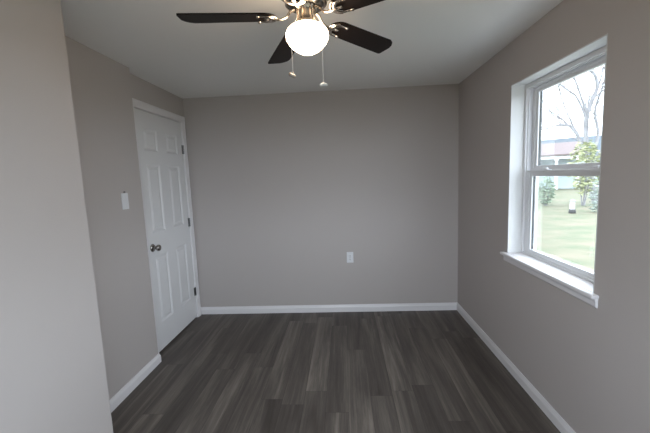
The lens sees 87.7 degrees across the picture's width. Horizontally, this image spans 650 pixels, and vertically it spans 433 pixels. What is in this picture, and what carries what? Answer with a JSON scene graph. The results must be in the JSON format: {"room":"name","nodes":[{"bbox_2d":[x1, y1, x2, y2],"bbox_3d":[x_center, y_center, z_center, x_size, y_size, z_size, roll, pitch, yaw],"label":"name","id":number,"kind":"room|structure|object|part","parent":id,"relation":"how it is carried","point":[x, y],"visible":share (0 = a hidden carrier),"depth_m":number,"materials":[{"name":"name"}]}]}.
{"room":"empty bedroom","nodes":[
{"label":"empty bedroom","id":0,"kind":"room"},
{"bbox_2d":[0,0,112,432],"bbox_3d":[-1.329,0.283,0.584,0.350,2.298,2.050,-2,7,3],"label":"wall","id":1,"kind":"structure","parent":0,"point":[53,379],"depth_m":1.34,"materials":[{"name":"beige paint"}]},
{"bbox_2d":[65,36,157,399],"bbox_3d":[-1.627,0.234,1.107,0.300,2.298,3.068,-2,7,3],"label":"wall","id":2,"kind":"structure","parent":0,"point":[100,85],"depth_m":2.27,"materials":[{"name":"beige paint"}]},
{"bbox_2d":[121,191,128,209],"bbox_3d":[-1.409,-0.114,2.387,0.011,0.126,0.070,-2,7,3],"label":"light switch","id":3,"kind":"object","parent":2,"relation":"attached to","point":[124,196],"visible":1,"depth_m":2.38,"materials":[{"name":"white plastic"}]},
{"bbox_2d":[109,353,161,412],"bbox_3d":[-1.398,1.209,2.251,0.064,0.078,1.031,-2,7,3],"label":"baseboard","id":4,"kind":"structure","parent":2,"relation":"attached to","point":[148,368],"depth_m":2.41,"materials":[{"name":"white wood"}]},
{"bbox_2d":[130,74,183,116],"bbox_3d":[-1.497,-0.006,3.113,0.115,2.298,0.980,-2,7,3],"label":"wall","id":5,"kind":"structure","parent":0,"point":[142,90],"depth_m":2.95,"materials":[{"name":"beige paint"}]},
{"bbox_2d":[132,98,200,352],"bbox_3d":[-1.457,0.085,3.133,0.185,2.109,0.903,-2,7,3],"label":"door","id":6,"kind":"structure","parent":5,"relation":"in","point":[160,133],"depth_m":3.09,"materials":[{"name":"white wood"}]},
{"bbox_3d":[-1.401,0.262,2.831,0.050,0.055,0.055,-2,7,3],"label":"knob","id":7,"kind":"part","parent":6,"relation":"part of","materials":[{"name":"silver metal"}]},
{"bbox_2d":[61,0,562,98],"bbox_3d":[-0.484,-1.062,1.386,3.745,0.120,4.248,-2,7,3],"label":"ceiling","id":8,"kind":"structure","parent":0,"point":[435,42],"depth_m":2.13,"materials":[{"name":"white paint"}]},
{"bbox_2d":[176,0,391,86],"bbox_3d":[-0.099,-0.780,1.441,1.015,0.483,1.018,-2,7,3],"label":"ceiling fan","id":9,"kind":"object","parent":8,"relation":"hanging from","point":[307,36],"visible":1,"depth_m":1.43,"materials":[{"name":"black wood"}]},
{"bbox_3d":[-0.410,-0.842,1.433,0.400,0.024,0.120,-3,7,-3],"label":"blade","id":10,"kind":"part","parent":9,"relation":"part of","materials":[{"name":"brown wood"}]},
{"bbox_3d":[-0.199,-0.874,1.759,0.120,0.024,0.400,-5,5,-21],"label":"blade","id":11,"kind":"part","parent":9,"relation":"part of","materials":[{"name":"brown wood"}]},
{"bbox_3d":[-0.123,-0.720,1.409,0.007,0.257,0.072,0,7,22],"label":"pull chain","id":12,"kind":"part","parent":9,"relation":"part of","materials":[{"name":"silver metal"}]},
{"bbox_3d":[-0.076,-0.764,1.462,0.185,0.121,0.185,-2,7,3],"label":"lamp shade","id":13,"kind":"part","parent":9,"relation":"part of","materials":[{"name":"white glass"}]},
{"bbox_3d":[-0.031,-0.701,1.407,0.009,0.301,0.075,-6,8,-27],"label":"pull chain","id":14,"kind":"part","parent":9,"relation":"part of","materials":[{"name":"silver metal"}]},
{"bbox_3d":[0.199,-0.847,1.272,0.400,0.024,0.120,2,8,33],"label":"blade","id":15,"kind":"part","parent":9,"relation":"part of","materials":[{"name":"brown wood"}]},
{"bbox_3d":[0.176,-0.877,1.660,0.400,0.024,0.120,-4,7,-39],"label":"blade","id":16,"kind":"part","parent":9,"relation":"part of","materials":[{"name":"brown wood"}]},
{"bbox_2d":[183,84,458,306],"bbox_3d":[-0.327,-0.108,3.583,3.745,2.298,0.100,-2,7,3],"label":"wall","id":17,"kind":"structure","parent":0,"point":[283,186],"depth_m":3.50,"materials":[{"name":"beige paint"}]},
{"bbox_2d":[201,302,456,313],"bbox_3d":[0.014,0.991,3.639,2.774,0.078,0.013,-2,7,3],"label":"baseboard","id":18,"kind":"structure","parent":17,"relation":"attached to","point":[401,306],"depth_m":3.63,"materials":[{"name":"white wood"}]},
{"bbox_2d":[347,252,353,262],"bbox_3d":[0.264,0.431,3.561,0.070,0.114,0.009,-2,7,3],"label":"wall outlet","id":19,"kind":"object","parent":17,"relation":"attached to","point":[349,254],"visible":1,"depth_m":3.56,"materials":[{"name":"white plastic"}]},
{"bbox_2d":[111,310,560,432],"bbox_3d":[-0.389,1.338,1.667,3.745,0.120,4.248,-2,7,3],"label":"floor","id":20,"kind":"structure","parent":0,"point":[375,371],"depth_m":2.42,"materials":[{"name":"grey laminate"}]},
{"bbox_2d":[458,0,649,432],"bbox_3d":[1.340,0.079,1.425,0.184,2.298,4.048,-2,7,3],"label":"wall","id":21,"kind":"structure","parent":0,"point":[591,364],"depth_m":1.70,"materials":[{"name":"beige paint"}]},
{"bbox_2d":[457,302,575,432],"bbox_3d":[1.285,1.184,1.559,0.013,0.078,4.048,-2,7,3],"label":"baseboard","id":22,"kind":"structure","parent":21,"relation":"attached to","point":[550,412],"depth_m":2.27,"materials":[{"name":"white wood"}]},
{"bbox_2d":[500,33,607,307],"bbox_3d":[1.342,-0.237,1.950,0.218,1.223,0.928,-2,7,3],"label":"window","id":23,"kind":"structure","parent":21,"relation":"in","point":[525,167],"depth_m":2.23,"materials":[{"name":"white paint"}]},
{"bbox_3d":[1.389,0.017,1.971,0.030,0.573,0.784,-2,7,3],"label":"sash","id":24,"kind":"part","parent":23,"relation":"part of","materials":[{"name":"white plastic"}]},
{"bbox_3d":[1.402,-0.267,1.937,0.095,1.152,0.834,-2,7,3],"label":"frame","id":25,"kind":"part","parent":23,"relation":"part of","materials":[{"name":"white plastic"}]},
{"bbox_3d":[1.400,-0.540,1.904,0.032,0.548,0.784,-2,7,3],"label":"sash","id":26,"kind":"part","parent":23,"relation":"part of","materials":[{"name":"white plastic"}]},
{"label":"outside","id":27,"kind":"structure","parent":0,"visible":0},
{"bbox_2d":[536,182,598,271],"bbox_3d":[28.011,-2.558,28.661,124.800,0.060,140.400,-2,7,3],"label":"ground","id":28,"kind":"structure","parent":27,"point":[563,235],"depth_m":10.30,"materials":[{"name":"green plant"}]},
{"bbox_2d":[538,176,555,204],"bbox_3d":[11.329,-1.339,17.322,0.957,1.541,0.988,-2,7,3],"label":"shrub","id":29,"kind":"object","parent":28,"relation":"on","point":[547,189],"visible":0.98,"depth_m":17.23,"materials":[{"name":"green plant"}]},
{"bbox_3d":[11.337,-1.051,17.392,0.495,0.953,0.486,-2,7,3],"label":"stem","id":30,"kind":"part","parent":29,"relation":"part of","materials":[{"name":"green plant"}]},
{"bbox_2d":[538,141,580,189],"bbox_3d":[19.745,-5.201,35.445,11.600,4.320,10.400,2,8,34],"label":"house","id":31,"kind":"structure","parent":28,"relation":"on","point":[551,153],"depth_m":30.50,"materials":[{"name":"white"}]},
{"bbox_2d":[541,135,600,181],"bbox_3d":[35.085,-7.411,42.886,13.200,5.770,8.700,3,9,40],"label":"house","id":32,"kind":"structure","parent":28,"relation":"on","point":[593,138],"depth_m":44.00,"materials":[{"name":"blue"}]},
{"bbox_2d":[568,199,575,212],"bbox_3d":[10.268,-0.433,14.035,0.260,0.580,0.260,-2,7,3],"label":"post","id":33,"kind":"object","parent":28,"relation":"on","point":[572,209],"visible":1,"depth_m":13.96,"materials":[{"name":"white"}]},
{"bbox_3d":[10.267,-0.463,14.032,0.176,0.320,0.176,-2,7,3],"label":"post","id":34,"kind":"part","parent":33,"relation":"part of","materials":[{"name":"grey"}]},
{"bbox_2d":[542,65,604,203],"bbox_3d":[13.013,-5.644,17.425,5.812,10.075,2.972,2,8,32],"label":"bare tree","id":35,"kind":"object","parent":28,"relation":"on","point":[586,109],"visible":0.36,"depth_m":17.06,"materials":[{"name":"grey plant"}]},
{"bbox_2d":[567,139,599,205],"bbox_3d":[12.666,-2.119,16.476,1.463,3.178,1.495,-2,7,3],"label":"tree","id":36,"kind":"object","parent":28,"relation":"on","point":[582,185],"visible":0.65,"depth_m":16.37,"materials":[{"name":"green plant"}]},
{"bbox_3d":[12.643,-1.660,16.513,0.712,2.260,0.700,-2,7,3],"label":"stem","id":37,"kind":"part","parent":36,"relation":"part of","materials":[{"name":"grey plant"}]},
{"bbox_2d":[585,177,598,211],"bbox_3d":[11.557,-0.910,13.858,1.357,1.491,1.458,-2,7,3],"label":"round bush","id":38,"kind":"object","parent":28,"relation":"on","point":[595,206],"visible":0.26,"depth_m":14.06,"materials":[{"name":"grey plant"}]}
]}

